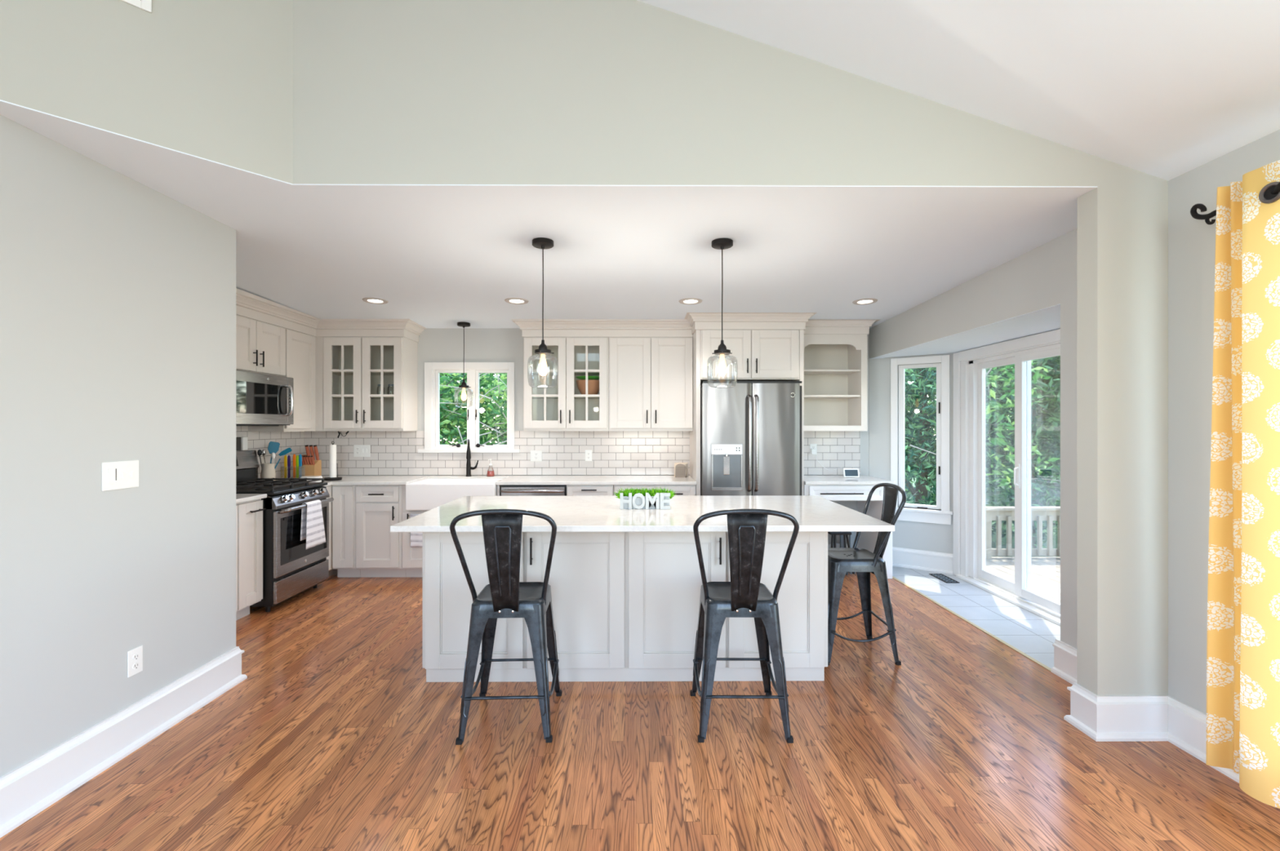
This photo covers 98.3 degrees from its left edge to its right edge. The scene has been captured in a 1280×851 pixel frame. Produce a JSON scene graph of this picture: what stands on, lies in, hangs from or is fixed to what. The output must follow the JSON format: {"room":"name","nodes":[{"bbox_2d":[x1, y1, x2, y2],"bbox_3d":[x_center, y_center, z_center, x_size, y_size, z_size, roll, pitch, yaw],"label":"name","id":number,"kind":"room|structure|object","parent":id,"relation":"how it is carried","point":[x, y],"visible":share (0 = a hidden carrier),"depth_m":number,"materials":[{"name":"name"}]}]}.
{"room":"open-plan kitchen","nodes":[
{"label":"open-plan kitchen","id":0,"kind":"room"},
{"bbox_2d":[0,115,235,777],"bbox_3d":[-2.291,-0.700,-0.263,0.115,4.250,6.705,0,0,0],"label":"wall","id":1,"kind":"structure","parent":0,"point":[117,295],"depth_m":2.32,"materials":[{"name":"grey paint"}]},
{"bbox_2d":[101,460,138,491],"bbox_3d":[-2.244,0.212,2.396,0.012,0.120,0.170,0,0,0],"label":"light switch","id":2,"kind":"object","parent":1,"relation":"attached to","point":[119,475],"visible":1,"depth_m":2.39,"materials":[{"name":"white plastic"}]},
{"bbox_2d":[0,646,247,838],"bbox_3d":[-2.273,1.330,-0.245,0.151,0.190,6.741,0,0,0],"label":"baseboard","id":3,"kind":"structure","parent":1,"relation":"attached to","point":[36,785],"depth_m":2.31,"materials":[{"name":"white paint"}]},
{"bbox_2d":[127,645,142,677],"bbox_3d":[-2.247,1.048,2.463,0.008,0.115,0.072,0,0,0],"label":"wall outlet","id":4,"kind":"object","parent":1,"relation":"attached to","point":[135,656],"visible":1,"depth_m":2.46,"materials":[{"name":"white plastic"}]},
{"bbox_2d":[0,0,293,183],"bbox_3d":[-1.948,-1.962,2.167,0.100,1.726,1.010,0,0,42],"label":"wall","id":5,"kind":"structure","parent":0,"point":[212,80],"depth_m":2.18,"materials":[{"name":"grey paint"}]},
{"bbox_2d":[120,0,151,13],"bbox_3d":[-2.013,-1.709,2.013,0.008,0.212,0.355,0,0,42],"label":"air vent","id":6,"kind":"object","parent":5,"relation":"in","point":[145,5],"visible":1,"depth_m":2.12,"materials":[{"name":"white plastic"}]},
{"bbox_2d":[0,99,1097,328],"bbox_3d":[-0.536,-1.097,3.775,5.900,0.155,4.012,0,0,0],"label":"ceiling","id":7,"kind":"structure","parent":0,"point":[440,255],"depth_m":3.24,"materials":[{"name":"white paint"}]},
{"bbox_2d":[362,297,388,304],"bbox_3d":[-2.215,-1.049,4.631,0.199,0.013,0.199,0,0,5],"label":"recessed light","id":8,"kind":"object","parent":7,"relation":"in","point":[371,300],"visible":1,"depth_m":4.63,"materials":[{"name":"grey"}]},
{"bbox_2d":[454,322,473,407],"bbox_3d":[-1.758,-0.607,5.518,0.179,0.840,0.179,0,0,0],"label":"pendant light","id":9,"kind":"object","parent":7,"relation":"hanging from","point":[464,397],"visible":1,"depth_m":5.52,"materials":[{"name":"clear glass"}]},
{"bbox_2d":[504,297,528,304],"bbox_3d":[-1.034,-1.049,4.639,0.199,0.013,0.199,0,0,5],"label":"recessed light","id":10,"kind":"object","parent":7,"relation":"in","point":[510,300],"visible":1,"depth_m":4.63,"materials":[{"name":"white"}]},
{"bbox_2d":[527,237,558,387],"bbox_3d":[-0.572,-0.660,3.261,0.179,0.861,0.179,0,0,0],"label":"pendant light","id":11,"kind":"object","parent":7,"relation":"hanging from","point":[542,243],"visible":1,"depth_m":3.26,"materials":[{"name":"clear glass"}]},
{"bbox_2d":[679,297,702,304],"bbox_3d":[0.425,-1.049,4.649,0.199,0.013,0.199,0,0,5],"label":"recessed light","id":12,"kind":"object","parent":7,"relation":"in","point":[689,300],"visible":1,"depth_m":4.64,"materials":[{"name":"white"}]},
{"bbox_2d":[706,238,737,387],"bbox_3d":[0.486,-0.660,3.268,0.179,0.861,0.179,0,0,0],"label":"pendant light","id":13,"kind":"object","parent":7,"relation":"hanging from","point":[722,244],"visible":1,"depth_m":3.27,"materials":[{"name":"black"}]},
{"bbox_2d":[852,298,877,305],"bbox_3d":[1.895,-1.049,4.659,0.199,0.013,0.199,0,0,5],"label":"recessed light","id":14,"kind":"object","parent":7,"relation":"in","point":[862,301],"visible":1,"depth_m":4.66,"materials":[{"name":"white"}]},
{"bbox_2d":[304,328,869,544],"bbox_3d":[-0.590,0.145,5.846,6.020,2.560,0.148,0,0,0],"label":"wall","id":15,"kind":"structure","parent":0,"point":[392,452],"depth_m":5.77,"materials":[{"name":"tile"}]},
{"bbox_2d":[353,444,370,457],"bbox_3d":[-2.892,0.258,5.750,0.170,0.124,0.012,0,0,0],"label":"wall outlet","id":16,"kind":"object","parent":15,"relation":"attached to","point":[359,451],"visible":1,"depth_m":5.75,"materials":[{"name":"white plastic"}]},
{"bbox_2d":[315,337,417,431],"bbox_3d":[-2.745,-0.413,5.560,0.854,0.924,0.409,0,0,0],"label":"upper cabinet","id":17,"kind":"object","parent":15,"relation":"attached to","point":[349,371],"visible":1,"depth_m":5.41,"materials":[{"name":"white paint"}]},
{"bbox_2d":[235,288,426,342],"bbox_3d":[-2.692,-0.970,4.574,0.949,0.190,2.384,0,0,0],"label":"crown molding","id":18,"kind":"structure","parent":17,"relation":"attached to","point":[249,305],"depth_m":5.32,"materials":[{"name":"white paint"}]},
{"bbox_2d":[332,372,393,375],"bbox_3d":[-2.736,-0.538,5.599,0.799,0.018,0.315,0,0,0],"label":"shelf","id":19,"kind":"object","parent":17,"relation":"attached to","point":[333,373],"depth_m":5.58,"materials":[{"name":"white wood"}]},
{"bbox_2d":[332,396,393,399],"bbox_3d":[-2.736,-0.294,5.599,0.799,0.018,0.315,0,0,0],"label":"shelf","id":20,"kind":"object","parent":17,"relation":"attached to","point":[333,397],"depth_m":5.55,"materials":[{"name":"white wood"}]},
{"bbox_2d":[417,362,519,453],"bbox_3d":[-1.776,-0.194,5.815,1.053,0.942,0.175,0,0,0],"label":"window","id":21,"kind":"structure","parent":15,"relation":"in","point":[433,371],"depth_m":5.77,"materials":[{"name":"white paint"}]},
{"bbox_2d":[530,450,542,462],"bbox_3d":[-1.082,0.310,5.764,0.120,0.115,0.008,0,0,0],"label":"wall outlet","id":22,"kind":"object","parent":15,"relation":"attached to","point":[535,455],"visible":1,"depth_m":5.76,"materials":[{"name":"white plastic"}]},
{"bbox_2d":[523,337,608,431],"bbox_3d":[-0.726,-0.413,5.574,0.833,0.924,0.409,0,0,0],"label":"upper cabinet","id":23,"kind":"object","parent":15,"relation":"attached to","point":[562,407],"visible":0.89,"depth_m":5.41,"materials":[{"name":"white paint"}]},
{"bbox_2d":[532,395,599,399],"bbox_3d":[-0.727,-0.294,5.613,0.797,0.018,0.315,0,0,0],"label":"shelf","id":24,"kind":"object","parent":23,"relation":"attached to","point":[533,397],"depth_m":5.55,"materials":[{"name":"white wood"}]},
{"bbox_2d":[533,370,599,375],"bbox_3d":[-0.727,-0.538,5.613,0.797,0.018,0.315,0,0,0],"label":"shelf","id":25,"kind":"object","parent":23,"relation":"attached to","point":[534,373],"depth_m":5.62,"materials":[{"name":"white wood"}]},
{"bbox_2d":[576,379,599,394],"bbox_3d":[-0.513,-0.381,5.597,0.270,0.155,0.268,0,0,0],"label":"mixing bowl","id":26,"kind":"object","parent":23,"relation":"on","point":[593,385],"visible":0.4,"depth_m":5.50,"materials":[{"name":"brown ceramic"}]},
{"bbox_2d":[575,376,599,380],"bbox_3d":[-0.513,-0.481,5.597,0.280,0.028,0.278,0,0,0],"label":"mixing bowl","id":27,"kind":"object","parent":26,"relation":"on","point":[594,378],"visible":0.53,"depth_m":5.51,"materials":[{"name":"green"}]},
{"bbox_2d":[511,312,879,337],"bbox_3d":[0.549,-0.957,5.424,3.569,0.165,0.728,0,0,0],"label":"crown molding","id":28,"kind":"structure","parent":23,"relation":"attached to","point":[530,327],"depth_m":5.38,"materials":[{"name":"white paint"}]},
{"bbox_2d":[585,450,591,461],"bbox_3d":[-0.536,0.307,5.768,0.072,0.115,0.008,0,0,0],"label":"wall outlet","id":29,"kind":"object","parent":15,"relation":"attached to","point":[588,453],"visible":1,"depth_m":5.77,"materials":[{"name":"white plastic"}]},
{"bbox_2d":[608,337,693,431],"bbox_3d":[0.105,-0.413,5.579,0.826,0.924,0.409,0,0,0],"label":"upper cabinet","id":30,"kind":"object","parent":15,"relation":"attached to","point":[651,379],"visible":1,"depth_m":5.42,"materials":[{"name":"white paint"}]},
{"bbox_2d":[804,334,867,431],"bbox_3d":[1.883,-0.428,5.619,0.710,0.954,0.353,0,0,0],"label":"upper cabinet","id":31,"kind":"object","parent":15,"relation":"attached to","point":[836,366],"visible":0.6,"depth_m":5.79,"materials":[{"name":"white paint"}]},
{"bbox_2d":[0,566,1279,850],"bbox_3d":[-0.208,1.465,1.116,6.720,0.080,9.434,0,0,0],"label":"floor","id":32,"kind":"structure","parent":0,"point":[335,736],"depth_m":2.35,"materials":[{"name":"brown wood"}]},
{"bbox_2d":[235,498,266,620],"bbox_3d":[-3.150,0.984,3.786,0.670,0.882,0.815,0,0,0],"label":"base cabinet","id":33,"kind":"object","parent":32,"relation":"on","point":[249,514],"visible":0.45,"depth_m":4.05,"materials":[{"name":"white paint"}]},
{"bbox_2d":[235,493,266,503],"bbox_3d":[-3.151,0.528,3.787,0.651,0.030,0.817,0,0,0],"label":"countertop","id":34,"kind":"structure","parent":33,"relation":"on","point":[240,498],"depth_m":4.06,"materials":[{"name":"white stone"}]},
{"bbox_2d":[235,449,333,612],"bbox_3d":[-3.083,0.819,4.577,0.777,1.212,0.755,0,0,0],"label":"gas range","id":35,"kind":"object","parent":32,"relation":"on","point":[290,570],"visible":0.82,"depth_m":4.42,"materials":[{"name":"silver metal"}]},
{"bbox_2d":[240,437,247,450],"bbox_3d":[-3.458,0.153,4.827,0.030,0.116,0.060,0,0,0],"label":"timer","id":36,"kind":"object","parent":35,"relation":"on","point":[243,440],"visible":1,"depth_m":4.81,"materials":[{"name":"white plastic"}]},
{"bbox_2d":[235,482,327,495],"bbox_3d":[-3.107,0.514,4.567,0.647,0.022,0.737,0,0,0],"label":"cooktop","id":37,"kind":"object","parent":35,"relation":"in","point":[308,486],"depth_m":4.44,"materials":[{"name":"black metal"}]},
{"bbox_2d":[300,500,325,550],"bbox_3d":[-2.708,0.807,4.587,0.051,0.373,0.286,0,0,0],"label":"dish towel","id":38,"kind":"object","parent":35,"relation":"hanging from","point":[312,530],"visible":0.98,"depth_m":4.54,"materials":[{"name":"fabric"}]},
{"bbox_2d":[325,485,337,577],"bbox_3d":[-3.175,0.984,5.351,0.641,0.882,0.821,0,0,0],"label":"base cabinet","id":39,"kind":"object","parent":32,"relation":"on","point":[331,571],"visible":0.05,"depth_m":5.11,"materials":[{"name":"white paint"}]},
{"bbox_2d":[275,475,696,486],"bbox_3d":[-1.483,0.528,5.358,4.008,0.030,0.815,0,0,0],"label":"countertop","id":40,"kind":"structure","parent":39,"relation":"on","point":[637,479],"depth_m":5.25,"materials":[{"name":"white stone"}]},
{"bbox_2d":[260,462,275,480],"bbox_3d":[-3.369,0.425,5.012,0.116,0.175,0.116,0,0,0],"label":"utensil crock","id":41,"kind":"object","parent":40,"relation":"on","point":[268,470],"visible":0.72,"depth_m":4.97,"materials":[{"name":"beige ceramic"}]},
{"bbox_2d":[267,441,279,463],"bbox_3d":[-3.332,0.316,5.033,0.094,0.355,0.017,0,0,-34],"label":"spatula","id":42,"kind":"object","parent":41,"relation":"in","point":[273,447],"visible":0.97,"depth_m":5.03,"materials":[{"name":"teal plastic"}]},
{"bbox_2d":[275,448,292,468],"bbox_3d":[-3.291,0.346,5.057,0.187,0.298,0.028,0,0,-24],"label":"spatula","id":43,"kind":"object","parent":41,"relation":"in","point":[287,451],"visible":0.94,"depth_m":5.07,"materials":[{"name":"teal plastic"}]},
{"bbox_2d":[280,466,304,480],"bbox_3d":[-3.311,0.448,5.278,0.180,0.130,0.090,0,0,0],"label":"holder","id":44,"kind":"object","parent":40,"relation":"on","point":[302,468],"visible":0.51,"depth_m":5.27,"materials":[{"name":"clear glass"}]},
{"bbox_2d":[284,455,287,478],"bbox_3d":[-3.381,0.392,5.277,0.028,0.227,0.012,0,0,0],"label":"kitchen knife","id":45,"kind":"object","parent":44,"relation":"in","point":[285,456],"visible":0.98,"depth_m":5.28,"materials":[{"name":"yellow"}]},
{"bbox_2d":[287,455,290,478],"bbox_3d":[-3.349,0.392,5.277,0.028,0.227,0.012,0,0,0],"label":"kitchen knife","id":46,"kind":"object","parent":44,"relation":"in","point":[288,456],"visible":0.99,"depth_m":5.28,"materials":[{"name":"purple plastic"}]},
{"bbox_2d":[298,454,321,478],"bbox_3d":[-3.303,0.401,5.548,0.160,0.225,0.140,0,0,0],"label":"knife block","id":47,"kind":"object","parent":40,"relation":"on","point":[316,469],"visible":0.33,"depth_m":5.49,"materials":[{"name":"brown wood"}]},
{"bbox_2d":[323,441,342,480],"bbox_3d":[-2.921,0.328,5.260,0.156,0.370,0.155,0,0,0],"label":"paper towel holder","id":48,"kind":"object","parent":40,"relation":"on","point":[337,478],"visible":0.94,"depth_m":5.24,"materials":[{"name":"brown metal"}]},
{"bbox_2d":[328,444,336,477],"bbox_3d":[-2.921,0.332,5.260,0.060,0.310,0.060,0,0,0],"label":"paper towel roll","id":49,"kind":"object","parent":48,"relation":"on","point":[332,448],"visible":1,"depth_m":5.24,"materials":[{"name":"white paper"}]},
{"bbox_2d":[405,479,502,511],"bbox_3d":[-1.741,0.651,5.324,0.814,0.244,0.522,0,0,0],"label":"farmhouse sink","id":50,"kind":"object","parent":40,"relation":"in","point":[426,495],"visible":0.59,"depth_m":5.06,"materials":[{"name":"white ceramic"}]},
{"bbox_2d":[466,439,478,476],"bbox_3d":[-1.710,0.321,5.571,0.133,0.383,0.210,0,0,0],"label":"kitchen faucet","id":51,"kind":"object","parent":40,"relation":"on","point":[468,468],"visible":1,"depth_m":5.63,"materials":[{"name":"brown metal"}]},
{"bbox_2d":[674,462,688,477],"bbox_3d":[0.415,0.441,5.545,0.141,0.145,0.055,0,0,0],"label":"toaster","id":52,"kind":"object","parent":40,"relation":"on","point":[681,469],"visible":1,"depth_m":5.52,"materials":[{"name":"silver metal"}]},
{"bbox_2d":[332,485,360,577],"bbox_3d":[-2.744,0.984,5.435,0.215,0.882,0.659,0,0,0],"label":"base cabinet","id":53,"kind":"object","parent":32,"relation":"on","point":[344,504],"visible":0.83,"depth_m":5.11,"materials":[{"name":"white paint"}]},
{"bbox_2d":[355,484,405,577],"bbox_3d":[-2.423,0.984,5.420,0.423,0.882,0.694,0,0,0],"label":"base cabinet","id":54,"kind":"object","parent":32,"relation":"on","point":[378,508],"visible":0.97,"depth_m":5.11,"materials":[{"name":"white paint"}]},
{"bbox_2d":[401,484,500,577],"bbox_3d":[-1.758,0.984,5.424,0.903,0.882,0.694,0,0,0],"label":"base cabinet","id":55,"kind":"object","parent":32,"relation":"on","point":[411,557],"visible":0.16,"depth_m":5.12,"materials":[{"name":"white paint"}]},
{"bbox_2d":[409,514,422,547],"bbox_3d":[-2.049,0.961,5.082,0.121,0.309,0.011,0,0,0],"label":"dish towel","id":56,"kind":"object","parent":55,"relation":"hanging from","point":[415,538],"visible":0.46,"depth_m":5.08,"materials":[{"name":"fabric"}]},
{"bbox_2d":[449,509,561,745],"bbox_3d":[-0.619,0.895,2.682,0.474,1.060,0.508,0,0,-2],"label":"bar stool","id":57,"kind":"object","parent":32,"relation":"on","point":[505,597],"visible":1,"depth_m":2.52,"materials":[{"name":"grey paint"}]},
{"bbox_2d":[500,484,566,496],"bbox_3d":[-0.994,0.976,5.380,0.610,0.858,0.636,0,0,0],"label":"dishwasher","id":58,"kind":"object","parent":32,"relation":"on","point":[505,490],"visible":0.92,"depth_m":5.12,"materials":[{"name":"silver metal"}]},
{"bbox_2d":[566,484,613,496],"bbox_3d":[-0.467,0.984,5.433,0.435,0.882,0.694,0,0,0],"label":"base cabinet","id":59,"kind":"object","parent":32,"relation":"on","point":[571,490],"visible":0.16,"depth_m":5.13,"materials":[{"name":"white paint"}]},
{"bbox_2d":[422,532,827,682],"bbox_3d":[-0.083,0.986,3.486,2.262,0.879,0.916,0,0,0],"label":"kitchen island","id":60,"kind":"object","parent":32,"relation":"on","point":[625,605],"visible":0.62,"depth_m":3.07,"materials":[{"name":"grey paint"}]},
{"bbox_2d":[390,495,894,532],"bbox_3d":[0.013,0.529,3.462,2.600,0.032,1.232,0,0,0],"label":"island countertop","id":61,"kind":"structure","parent":60,"relation":"on","point":[813,513],"depth_m":3.18,"materials":[{"name":"white stone"}]},
{"bbox_2d":[613,486,676,509],"bbox_3d":[0.032,0.445,3.459,0.403,0.136,0.159,0,0,0],"label":"planter","id":62,"kind":"object","parent":61,"relation":"on","point":[653,499],"visible":1,"depth_m":3.41,"materials":[{"name":"grey ceramic"}]},
{"bbox_2d":[613,484,696,496],"bbox_3d":[0.136,0.984,5.437,0.766,0.882,0.694,0,0,0],"label":"base cabinet","id":63,"kind":"object","parent":32,"relation":"on","point":[680,490],"visible":0.14,"depth_m":5.13,"materials":[{"name":"white paint"}]},
{"bbox_2d":[689,509,799,743],"bbox_3d":[0.478,0.895,2.689,0.474,1.060,0.508,0,0,1],"label":"bar stool","id":64,"kind":"object","parent":32,"relation":"on","point":[744,596],"visible":1,"depth_m":2.53,"materials":[{"name":"grey paint"}]},
{"bbox_2d":[689,329,804,496],"bbox_3d":[1.024,0.260,5.446,1.006,2.330,0.689,0,0,0],"label":"tall cabinet","id":65,"kind":"object","parent":32,"relation":"on","point":[761,355],"visible":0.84,"depth_m":5.15,"materials":[{"name":"white paint"}]},
{"bbox_2d":[700,381,801,496],"bbox_3d":[1.023,0.497,5.362,0.914,1.815,0.819,0,0,0],"label":"refrigerator","id":66,"kind":"object","parent":32,"relation":"on","point":[751,431],"visible":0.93,"depth_m":5.02,"materials":[{"name":"grey metal"}]},
{"bbox_2d":[827,532,854,575],"bbox_3d":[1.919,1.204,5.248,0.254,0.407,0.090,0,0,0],"label":"chair","id":67,"kind":"object","parent":32,"relation":"on","point":[833,535],"visible":0.59,"depth_m":5.22,"materials":[{"name":"black metal"}]},
{"bbox_2d":[804,484,892,578],"bbox_3d":[1.942,0.984,5.430,0.826,0.882,0.655,0,0,0],"label":"base cabinet","id":68,"kind":"object","parent":32,"relation":"on","point":[859,493],"visible":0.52,"depth_m":5.16,"materials":[{"name":"white paint"}]},
{"bbox_2d":[804,475,895,484],"bbox_3d":[1.946,0.528,5.453,0.834,0.030,0.670,0,0,0],"label":"countertop","id":69,"kind":"structure","parent":68,"relation":"on","point":[808,479],"depth_m":5.25,"materials":[{"name":"white stone"}]},
{"bbox_2d":[843,468,859,477],"bbox_3d":[2.106,0.467,5.536,0.157,0.092,0.082,0,0,0],"label":"smart display","id":70,"kind":"object","parent":69,"relation":"on","point":[847,473],"visible":1,"depth_m":5.50,"materials":[{"name":"white plastic"}]},
{"bbox_2d":[827,483,906,665],"bbox_3d":[1.354,0.895,3.509,0.508,1.060,0.474,0,0,0],"label":"bar stool","id":71,"kind":"object","parent":32,"relation":"on","point":[862,562],"visible":0.8,"depth_m":3.35,"materials":[{"name":"grey paint"}]},
{"bbox_2d":[928,573,959,583],"bbox_3d":[2.840,1.421,5.169,0.120,0.006,0.300,0,0,0],"label":"floor vent","id":72,"kind":"object","parent":32,"relation":"in","point":[943,578],"visible":1,"depth_m":5.16,"materials":[{"name":"black metal"}]},
{"bbox_2d":[892,576,1051,671],"bbox_3d":[2.387,1.463,4.458,0.025,0.084,2.684,0,0,0],"label":"trim","id":73,"kind":"structure","parent":32,"relation":"on","point":[894,578],"depth_m":3.88,"materials":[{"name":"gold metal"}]},
{"bbox_2d":[293,0,1168,695],"bbox_3d":[0.432,-0.552,2.583,4.220,3.954,0.117,0,0,0],"label":"wall","id":74,"kind":"structure","parent":0,"point":[556,92],"depth_m":2.52,"materials":[{"name":"grey paint"}]},
{"bbox_2d":[869,353,953,554],"bbox_3d":[2.751,0.355,5.616,0.776,2.140,0.120,0,0,36],"label":"wall","id":75,"kind":"structure","parent":0,"point":[931,537],"depth_m":5.68,"materials":[{"name":"grey paint"}]},
{"bbox_2d":[890,355,953,524],"bbox_3d":[2.801,0.133,5.537,0.591,1.645,0.150,0,0,36],"label":"window","id":76,"kind":"structure","parent":75,"relation":"in","point":[942,363],"depth_m":5.46,"materials":[{"name":"white paint"}]},
{"bbox_2d":[892,546,953,574],"bbox_3d":[2.703,1.330,5.554,0.772,0.190,0.036,0,0,36],"label":"baseboard","id":77,"kind":"structure","parent":75,"relation":"attached to","point":[934,562],"depth_m":5.48,"materials":[{"name":"white paint"}]},
{"bbox_2d":[637,0,1279,181],"bbox_3d":[0.123,-1.953,-0.519,4.960,1.762,6.360,0,0,0],"label":"ceiling","id":78,"kind":"structure","parent":0,"point":[1166,90],"depth_m":2.18,"materials":[{"name":"white paint"}]},
{"bbox_2d":[870,303,1060,359],"bbox_3d":[2.780,-0.739,4.514,0.739,0.072,2.670,0,0,0],"label":"ceiling","id":79,"kind":"structure","parent":0,"point":[1047,319],"depth_m":4.26,"materials":[{"name":"white paint"}]},
{"bbox_2d":[904,457,1060,556],"bbox_3d":[2.344,2.350,22.991,55.000,0.350,34.050,0,0,0],"label":"ground","id":80,"kind":"structure","parent":0,"point":[990,493],"depth_m":11.58,"materials":[{"name":"green"}]},
{"bbox_2d":[440,373,506,444],"bbox_3d":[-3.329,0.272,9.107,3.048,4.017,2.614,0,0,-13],"label":"shrub","id":81,"kind":"object","parent":80,"relation":"on","point":[447,403],"visible":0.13,"depth_m":8.76,"materials":[{"name":"green plant"}]},
{"bbox_2d":[440,373,506,444],"bbox_3d":[-2.574,-1.019,12.736,9.439,6.394,4.220,0,0,-6],"label":"evergreen tree","id":82,"kind":"object","parent":80,"relation":"on","point":[460,381],"visible":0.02,"depth_m":11.57,"materials":[{"name":"green plant"}]},
{"bbox_2d":[904,362,1043,491],"bbox_3d":[9.688,-1.331,18.766,15.803,8.148,4.516,0,0,0],"label":"hedge","id":83,"kind":"object","parent":80,"relation":"on","point":[986,477],"visible":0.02,"depth_m":18.47,"materials":[{"name":"green plant"}]},
{"bbox_2d":[904,355,1060,548],"bbox_3d":[6.751,-0.336,9.775,4.205,5.167,2.884,0,0,0],"label":"evergreen tree","id":84,"kind":"object","parent":80,"relation":"on","point":[1053,365],"visible":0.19,"depth_m":9.22,"materials":[{"name":"green plant"}]},
{"bbox_2d":[904,364,1060,556],"bbox_3d":[5.035,-0.681,9.736,3.732,5.718,2.883,0,0,7],"label":"evergreen tree","id":85,"kind":"object","parent":80,"relation":"on","point":[920,495],"visible":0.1,"depth_m":9.21,"materials":[{"name":"green plant"}]},
{"bbox_2d":[985,360,1059,489],"bbox_3d":[4.994,0.571,7.434,1.087,3.211,0.800,0,0,-23],"label":"young tree","id":86,"kind":"object","parent":80,"relation":"on","point":[999,441],"visible":0.59,"depth_m":7.45,"materials":[{"name":"green plant"}]},
{"bbox_2d":[985,355,1060,492],"bbox_3d":[8.489,-1.022,11.095,4.353,6.399,3.233,0,0,9],"label":"evergreen tree","id":87,"kind":"object","parent":80,"relation":"on","point":[1055,393],"visible":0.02,"depth_m":10.79,"materials":[{"name":"green plant"}]},
{"bbox_2d":[1009,383,1060,506],"bbox_3d":[12.105,0.500,13.982,5.200,3.350,1.400,0,0,0],"label":"tree","id":88,"kind":"object","parent":80,"relation":"on","point":[1056,485],"visible":0.02,"depth_m":13.67,"materials":[{"name":"plant"}]},
{"bbox_2d":[954,328,1058,353],"bbox_3d":[3.097,0.355,4.491,0.120,2.140,1.700,0,0,0],"label":"wall","id":89,"kind":"structure","parent":0,"point":[1057,329],"depth_m":4.56,"materials":[{"name":"grey paint"}]},
{"bbox_2d":[953,328,1060,626],"bbox_3d":[3.073,0.362,4.486,0.163,2.125,1.670,0,0,0],"label":"door","id":90,"kind":"structure","parent":89,"relation":"in","point":[970,366],"depth_m":4.93,"materials":[{"name":"white paint"}]},
{"bbox_2d":[868,129,1279,715],"bbox_3d":[2.493,0.145,1.109,0.120,2.560,9.384,0,0,0],"label":"wall","id":91,"kind":"structure","parent":0,"point":[1191,241],"depth_m":2.50,"materials":[{"name":"grey paint"}]},
{"bbox_2d":[1050,639,1239,783],"bbox_3d":[2.260,1.330,-0.190,0.362,0.190,6.790,0,0,0],"label":"baseboard","id":92,"kind":"structure","parent":91,"relation":"attached to","point":[1102,718],"depth_m":2.52,"materials":[{"name":"white paint"}]},
{"bbox_2d":[1190,182,1279,225],"bbox_3d":[2.337,-0.868,0.717,0.200,0.106,3.202,0,0,0],"label":"curtain rod","id":93,"kind":"object","parent":91,"relation":"attached to","point":[1194,214],"visible":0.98,"depth_m":2.26,"materials":[{"name":"black metal"}]},
{"bbox_2d":[1205,160,1279,808],"bbox_3d":[2.297,0.202,1.878,0.151,2.297,0.714,0,0,0],"label":"curtain","id":94,"kind":"object","parent":93,"relation":"hanging from","point":[1243,646],"visible":1,"depth_m":2.05,"materials":[{"name":"yellow fabric"}]},
{"bbox_3d":[-3.539,0.125,4.318,0.100,2.600,2.884,0,0,0],"label":"wall","id":95,"kind":"structure","parent":0,"visible":0},
{"bbox_2d":[235,315,285,376],"bbox_3d":[-3.300,-0.655,4.532,0.380,0.440,0.768,0,0,0],"label":"upper cabinet","id":96,"kind":"object","parent":95,"relation":"attached to","point":[260,347],"visible":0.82,"depth_m":4.58,"materials":[{"name":"white paint"}]},
{"bbox_2d":[235,369,293,426],"bbox_3d":[-3.248,-0.215,4.537,0.484,0.429,0.758,0,0,0],"label":"microwave","id":97,"kind":"object","parent":96,"relation":"attached to","point":[261,399],"visible":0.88,"depth_m":4.52,"materials":[{"name":"silver metal"}]},
{"bbox_2d":[235,426,304,478],"bbox_3d":[-3.487,0.248,4.564,0.008,0.526,2.376,0,0,0],"label":"wall","id":98,"kind":"structure","parent":95,"relation":"attached to","point":[256,441],"depth_m":5.30,"materials":[{"name":"tile"}]},
{"bbox_2d":[248,328,315,431],"bbox_3d":[-3.323,-0.413,5.340,0.345,0.924,0.841,0,0,0],"label":"upper cabinet","id":99,"kind":"object","parent":98,"relation":"attached to","point":[300,348],"visible":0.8,"depth_m":5.15,"materials":[{"name":"white paint"}]},
{"bbox_3d":[16.663,2.350,-1.912,26.700,0.350,15.950,0,0,0],"label":"ground","id":100,"kind":"structure","parent":0,"visible":0},
{"bbox_2d":[985,556,1060,603],"bbox_3d":[4.617,1.865,4.411,2.894,0.620,4.360,0,0,0],"label":"deck","id":101,"kind":"object","parent":100,"relation":"on","point":[1045,571],"visible":0.17,"depth_m":5.91,"materials":[{"name":"white wood"}]},
{"bbox_2d":[985,506,1060,559],"bbox_3d":[4.656,1.254,6.502,2.700,0.602,0.140,0,0,0],"label":"deck railing","id":102,"kind":"object","parent":101,"relation":"on","point":[998,514],"visible":0.21,"depth_m":6.46,"materials":[{"name":"white wood"}]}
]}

